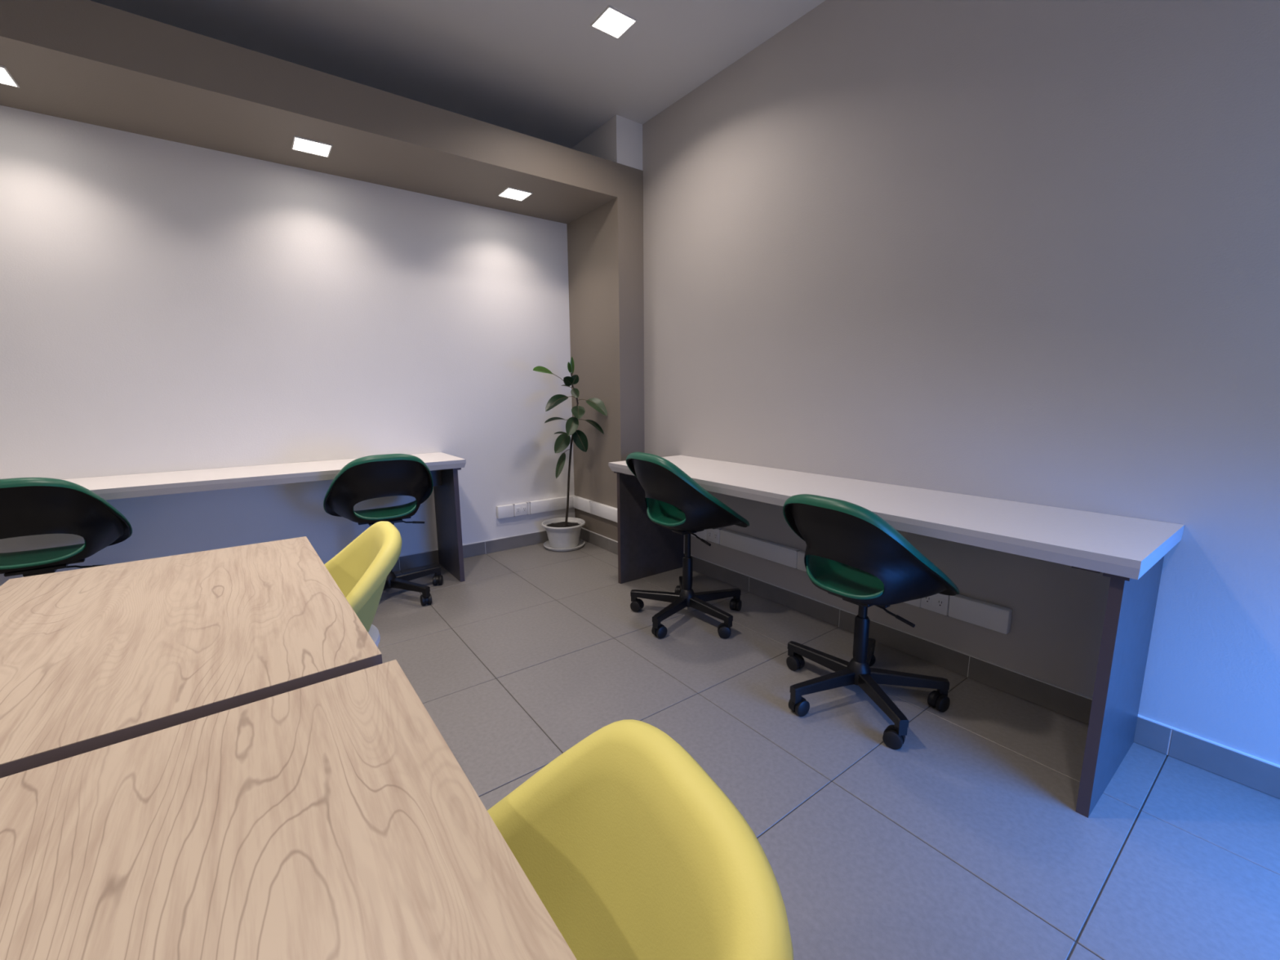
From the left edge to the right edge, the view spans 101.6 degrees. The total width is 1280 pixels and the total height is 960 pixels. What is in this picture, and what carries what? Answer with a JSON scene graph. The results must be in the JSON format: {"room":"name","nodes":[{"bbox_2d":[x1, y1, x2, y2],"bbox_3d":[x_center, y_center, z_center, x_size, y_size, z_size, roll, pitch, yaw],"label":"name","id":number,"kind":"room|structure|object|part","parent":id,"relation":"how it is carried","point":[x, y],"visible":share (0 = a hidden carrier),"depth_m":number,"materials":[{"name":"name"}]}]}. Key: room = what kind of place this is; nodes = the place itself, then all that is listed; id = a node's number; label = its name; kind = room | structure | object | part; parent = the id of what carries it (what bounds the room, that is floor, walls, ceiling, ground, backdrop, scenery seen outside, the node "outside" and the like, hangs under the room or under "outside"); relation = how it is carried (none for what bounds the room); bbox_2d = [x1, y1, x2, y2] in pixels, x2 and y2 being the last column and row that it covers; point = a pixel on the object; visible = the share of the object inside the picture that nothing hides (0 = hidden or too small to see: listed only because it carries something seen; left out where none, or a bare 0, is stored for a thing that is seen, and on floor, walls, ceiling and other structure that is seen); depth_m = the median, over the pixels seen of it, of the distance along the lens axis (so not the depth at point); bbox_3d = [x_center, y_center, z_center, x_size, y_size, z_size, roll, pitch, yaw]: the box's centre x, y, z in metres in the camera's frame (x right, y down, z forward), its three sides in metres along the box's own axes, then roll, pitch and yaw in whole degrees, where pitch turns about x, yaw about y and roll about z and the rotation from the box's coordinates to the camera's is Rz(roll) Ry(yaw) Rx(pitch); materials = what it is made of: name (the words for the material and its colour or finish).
{"room":"open-plan office","nodes":[
{"label":"open-plan office","id":0,"kind":"room"},
{"bbox_2d":[0,105,574,586],"bbox_3d":[-2.766,-0.742,2.554,6.087,3.068,0.100,-7,12,-36],"label":"wall","id":1,"kind":"structure","parent":0,"point":[166,305],"depth_m":2.94,"materials":[{"name":"white paint"}]},
{"bbox_2d":[0,0,644,541],"bbox_3d":[-2.530,-0.511,2.275,5.887,2.662,0.682,-7,12,-36],"label":"beam","id":2,"kind":"structure","parent":1,"relation":"attached to","point":[86,61],"depth_m":2.71,"materials":[{"name":"beige paint"}]},
{"bbox_2d":[0,65,19,88],"bbox_3d":[-2.584,-1.607,2.047,0.166,0.006,0.166,-7,12,-36],"label":"recessed light","id":3,"kind":"object","parent":2,"relation":"in","point":[6,77],"visible":1,"depth_m":2.10,"materials":[{"name":"white"}]},
{"bbox_2d":[0,67,16,85],"bbox_3d":[-2.584,-1.608,2.046,0.154,0.004,0.154,-7,12,-36],"label":"diffuser","id":4,"kind":"object","parent":3,"relation":"attached to","point":[6,77],"depth_m":2.10,"materials":[{"name":"white plastic"}]},
{"bbox_2d":[291,135,332,157],"bbox_3d":[-1.698,-1.723,2.701,0.166,0.006,0.166,-7,12,-36],"label":"recessed light","id":5,"kind":"object","parent":2,"relation":"in","point":[299,144],"visible":1,"depth_m":2.69,"materials":[{"name":"white plastic"}]},
{"bbox_2d":[497,186,532,200],"bbox_3d":[-0.804,-1.840,3.361,0.166,0.006,0.166,-7,12,-36],"label":"recessed light","id":6,"kind":"object","parent":2,"relation":"in","point":[508,193],"visible":1,"depth_m":3.35,"materials":[{"name":"white plastic"}]},
{"bbox_2d":[573,496,617,522],"bbox_3d":[-0.331,0.222,4.018,0.039,0.097,0.679,-7,12,-36],"label":"cable trunking","id":7,"kind":"object","parent":2,"relation":"attached to","point":[605,511],"visible":0.78,"depth_m":4.00,"materials":[{"name":"white plastic"}]},
{"bbox_2d":[579,527,617,555],"bbox_3d":[-0.337,0.469,4.095,0.011,0.098,0.672,-7,12,-36],"label":"baseboard","id":8,"kind":"object","parent":2,"relation":"attached to","point":[607,544],"visible":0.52,"depth_m":4.05,"materials":[{"name":"grey"}]},
{"bbox_2d":[392,529,548,571],"bbox_3d":[-2.808,0.721,2.691,5.676,0.098,0.011,-7,12,-36],"label":"baseboard","id":9,"kind":"structure","parent":1,"relation":"attached to","point":[428,557],"depth_m":3.88,"materials":[{"name":"grey"}]},
{"bbox_2d":[496,495,576,519],"bbox_3d":[-0.800,0.209,4.112,0.673,0.097,0.042,-7,12,-36],"label":"cable trunking","id":10,"kind":"object","parent":1,"relation":"attached to","point":[528,508],"visible":0.97,"depth_m":4.07,"materials":[{"name":"white plastic"}]},
{"bbox_2d":[513,502,528,515],"bbox_3d":[-0.922,0.225,4.022,0.108,0.090,0.042,-7,12,-36],"label":"socket","id":11,"kind":"object","parent":10,"relation":"attached to","point":[520,508],"depth_m":4.01,"materials":[{"name":"white plastic"}]},
{"bbox_2d":[89,0,825,148],"bbox_3d":[-1.404,-1.910,0.502,5.887,0.100,4.473,-7,12,-36],"label":"ceiling","id":12,"kind":"structure","parent":0,"point":[537,68],"depth_m":2.67,"materials":[{"name":"white paint"}]},
{"bbox_2d":[590,4,637,39],"bbox_3d":[-0.127,-2.203,2.516,0.162,0.006,0.162,-7,12,-36],"label":"recessed light","id":13,"kind":"object","parent":12,"relation":"in","point":[611,21],"visible":1,"depth_m":2.51,"materials":[{"name":"white plastic"}]},
{"bbox_2d":[372,538,1279,959],"bbox_3d":[-1.385,1.075,1.004,5.887,0.060,4.473,-7,12,-36],"label":"floor","id":14,"kind":"structure","parent":0,"point":[967,839],"depth_m":1.64,"materials":[{"name":"tile"}]},
{"bbox_2d":[0,477,132,577],"bbox_3d":[-2.549,0.402,2.209,0.604,0.884,0.618,-8,12,-38],"label":"desk chair","id":15,"kind":"object","parent":14,"relation":"on","point":[29,506],"visible":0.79,"depth_m":2.10,"materials":[{"name":"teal plastic"}]},
{"bbox_3d":[-2.421,0.380,2.272,0.187,0.037,0.013,-7,12,-35],"label":"lever","id":16,"kind":"part","parent":15,"relation":"part of","materials":[{"name":"black plastic"}]},
{"bbox_2d":[0,536,382,777],"bbox_3d":[-1.003,0.641,1.159,0.662,0.740,1.008,-7,12,-36],"label":"wooden table","id":17,"kind":"object","parent":14,"relation":"on","point":[94,658],"visible":0.64,"depth_m":0.96,"materials":[{"name":"brown wood"}]},
{"bbox_2d":[61,452,466,582],"bbox_3d":[-2.439,0.386,2.599,3.029,0.785,0.510,-7,12,-36],"label":"desk","id":18,"kind":"object","parent":14,"relation":"on","point":[443,468],"visible":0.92,"depth_m":2.79,"materials":[{"name":"white laminate"}]},
{"bbox_3d":[-1.439,-0.020,3.345,0.315,0.145,0.018,-7,12,-36],"label":"support rail","id":19,"kind":"part","parent":18,"relation":"part of","materials":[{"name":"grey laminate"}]},
{"bbox_3d":[-1.277,0.264,3.466,0.028,0.723,0.460,-7,12,-36],"label":"panel","id":20,"kind":"part","parent":18,"relation":"part of","materials":[{"name":"grey laminate"}]},
{"bbox_2d":[0,659,577,959],"bbox_3d":[-0.386,0.771,0.362,0.690,0.740,0.998,-7,12,-36],"label":"wooden table","id":21,"kind":"object","parent":14,"relation":"on","point":[333,819],"visible":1,"depth_m":0.52,"materials":[{"name":"brown wood"}]},
{"bbox_2d":[324,520,401,647],"bbox_3d":[-0.899,0.556,1.432,0.494,0.823,0.485,-7,11,-33],"label":"chair","id":22,"kind":"object","parent":14,"relation":"on","point":[361,570],"visible":0.15,"depth_m":1.44,"materials":[{"name":"yellow plastic"}]},
{"bbox_2d":[368,623,380,646],"bbox_3d":[-0.900,0.460,1.415,0.352,0.044,0.352,-7,11,-33],"label":"chair leg","id":23,"kind":"object","parent":22,"relation":"on","point":[374,633],"depth_m":1.48,"materials":[{"name":"white plastic"}]},
{"bbox_2d":[323,453,443,605],"bbox_3d":[-1.480,0.260,3.031,0.620,0.876,0.625,-7,12,-34],"label":"desk chair","id":24,"kind":"object","parent":14,"relation":"on","point":[375,476],"visible":0.91,"depth_m":2.82,"materials":[{"name":"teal plastic"}]},
{"bbox_3d":[-1.502,0.637,2.908,0.042,0.067,0.284,1,10,7],"label":"leg","id":25,"kind":"part","parent":24,"relation":"part of","materials":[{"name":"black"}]},
{"bbox_3d":[-1.325,0.620,3.004,0.284,0.067,0.042,4,11,25],"label":"leg","id":26,"kind":"part","parent":24,"relation":"part of","materials":[{"name":"black plastic"}]},
{"bbox_3d":[-1.361,0.249,3.058,0.186,0.037,0.013,-6,11,-31],"label":"lever","id":27,"kind":"part","parent":24,"relation":"part of","materials":[{"name":"black plastic"}]},
{"bbox_3d":[-1.363,0.587,3.200,0.042,0.067,0.284,8,13,42],"label":"leg","id":28,"kind":"part","parent":24,"relation":"part of","materials":[{"name":"black plastic"}]},
{"bbox_2d":[533,356,607,551],"bbox_3d":[-0.571,-0.184,3.926,0.538,1.443,0.453,-5,11,-25],"label":"potted plant","id":29,"kind":"object","parent":14,"relation":"on","point":[563,534],"visible":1,"depth_m":3.86,"materials":[{"name":"green plant"}]},
{"bbox_3d":[-0.595,0.419,4.079,0.338,0.184,0.338,-7,12,-36],"label":"pot","id":30,"kind":"part","parent":29,"relation":"part of","materials":[{"name":"white ceramic"}]},
{"bbox_3d":[-0.527,-0.217,3.929,0.139,1.212,0.060,2,10,15],"label":"stem","id":31,"kind":"part","parent":29,"relation":"part of","materials":[{"name":"plant"}]},
{"bbox_2d":[487,719,793,959],"bbox_3d":[-0.145,0.711,0.482,0.494,0.823,0.485,-5,11,-26],"label":"chair","id":32,"kind":"object","parent":14,"relation":"on","point":[633,851],"visible":0.64,"depth_m":0.54,"materials":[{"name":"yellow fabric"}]},
{"bbox_2d":[626,452,749,639],"bbox_3d":[0.265,0.290,2.713,0.612,0.900,0.608,-7,12,-34],"label":"desk chair","id":33,"kind":"object","parent":14,"relation":"on","point":[675,502],"visible":1,"depth_m":2.56,"materials":[{"name":"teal plastic"}]},
{"bbox_3d":[0.088,0.638,2.838,0.284,0.067,0.042,3,10,17],"label":"leg","id":34,"kind":"part","parent":33,"relation":"part of","materials":[{"name":"black plastic"}]},
{"bbox_3d":[0.154,0.670,2.649,0.042,0.067,0.284,6,12,35],"label":"leg","id":35,"kind":"part","parent":33,"relation":"part of","materials":[{"name":"black plastic"}]},
{"bbox_3d":[0.250,0.617,2.958,0.042,0.067,0.284,-1,10,-1],"label":"leg","id":36,"kind":"part","parent":33,"relation":"part of","materials":[{"name":"black plastic"}]},
{"bbox_3d":[0.291,0.290,2.606,0.013,0.037,0.187,-6,11,-31],"label":"lever","id":37,"kind":"part","parent":33,"relation":"part of","materials":[{"name":"black plastic"}]},
{"bbox_3d":[0.356,0.668,2.652,0.042,0.067,0.284,-7,12,-36],"label":"leg","id":38,"kind":"part","parent":33,"relation":"part of","materials":[{"name":"black plastic"}]},
{"bbox_3d":[0.415,0.635,2.843,0.284,0.067,0.042,-4,10,-19],"label":"leg","id":39,"kind":"part","parent":33,"relation":"part of","materials":[{"name":"black plastic"}]},
{"bbox_2d":[782,493,959,749],"bbox_3d":[0.839,0.441,1.996,0.607,0.835,0.598,-7,12,-34],"label":"desk chair","id":40,"kind":"object","parent":14,"relation":"on","point":[852,554],"visible":1,"depth_m":1.84,"materials":[{"name":"teal plastic"}]},
{"bbox_3d":[0.744,0.746,2.172,0.042,0.067,0.284,-8,12,-39],"label":"leg","id":41,"kind":"part","parent":40,"relation":"part of","materials":[{"name":"black plastic"}]},
{"bbox_3d":[0.695,0.779,1.979,0.284,0.067,0.042,-4,10,-21],"label":"leg","id":42,"kind":"part","parent":40,"relation":"part of","materials":[{"name":"black plastic"}]},
{"bbox_3d":[0.946,0.743,2.185,0.042,0.067,0.284,6,11,32],"label":"leg","id":43,"kind":"part","parent":40,"relation":"part of","materials":[{"name":"black plastic"}]},
{"bbox_3d":[0.866,0.796,1.873,0.042,0.067,0.284,-1,10,-4],"label":"leg","id":44,"kind":"part","parent":40,"relation":"part of","materials":[{"name":"black plastic"}]},
{"bbox_3d":[0.894,0.477,1.870,0.013,0.037,0.187,-6,11,-31],"label":"lever","id":45,"kind":"part","parent":40,"relation":"part of","materials":[{"name":"black plastic"}]},
{"bbox_3d":[1.021,0.773,2.000,0.284,0.067,0.042,2,10,14],"label":"leg","id":46,"kind":"part","parent":40,"relation":"part of","materials":[{"name":"black plastic"}]},
{"bbox_2d":[608,455,1184,817],"bbox_3d":[0.759,0.395,2.469,0.582,0.768,2.387,-7,12,-36],"label":"desk","id":47,"kind":"object","parent":14,"relation":"on","point":[1130,551],"visible":0.87,"depth_m":1.66,"materials":[{"name":"white laminate"}]},
{"bbox_3d":[0.079,0.276,3.391,0.523,0.706,0.028,-7,12,-36],"label":"panel","id":48,"kind":"part","parent":47,"relation":"part of","materials":[{"name":"grey laminate"}]},
{"bbox_3d":[1.459,0.573,1.575,0.523,0.706,0.028,-7,12,-36],"label":"panel","id":49,"kind":"part","parent":47,"relation":"part of","materials":[{"name":"grey laminate"}]},
{"bbox_2d":[642,0,1279,764],"bbox_3d":[1.000,-0.760,2.517,0.100,3.068,4.473,-7,12,-36],"label":"wall","id":50,"kind":"structure","parent":0,"point":[1019,251],"depth_m":1.94,"materials":[{"name":"white paint"}]},
{"bbox_2d":[571,115,642,170],"bbox_3d":[-0.271,-2.261,3.709,0.211,0.286,0.678,-7,12,-36],"label":"beam","id":51,"kind":"structure","parent":50,"relation":"attached to","point":[619,140],"depth_m":3.46,"materials":[{"name":"white paint"}]},
{"bbox_2d":[690,527,1012,634],"bbox_3d":[0.730,0.401,2.967,0.042,0.101,2.367,-7,12,-36],"label":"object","id":52,"kind":"object","parent":50,"relation":"attached to","point":[986,615],"visible":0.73,"depth_m":2.27,"materials":[{"name":"white plastic"}]},
{"bbox_2d":[706,527,722,544],"bbox_3d":[0.475,0.346,3.303,0.042,0.094,0.108,-7,12,-36],"label":"socket","id":53,"kind":"object","parent":52,"relation":"attached to","point":[714,535],"depth_m":3.28,"materials":[{"name":"white plastic"}]},
{"bbox_2d":[920,593,950,615],"bbox_3d":[1.276,0.518,2.249,0.042,0.094,0.108,-7,12,-36],"label":"socket","id":54,"kind":"object","parent":52,"relation":"attached to","point":[940,603],"depth_m":2.22,"materials":[{"name":"white plastic"}]},
{"bbox_2d":[683,551,1279,799],"bbox_3d":[1.170,0.734,2.458,0.011,0.098,3.790,-7,12,-36],"label":"baseboard","id":55,"kind":"structure","parent":50,"relation":"attached to","point":[1252,771],"depth_m":2.03,"materials":[{"name":"grey"}]}
]}

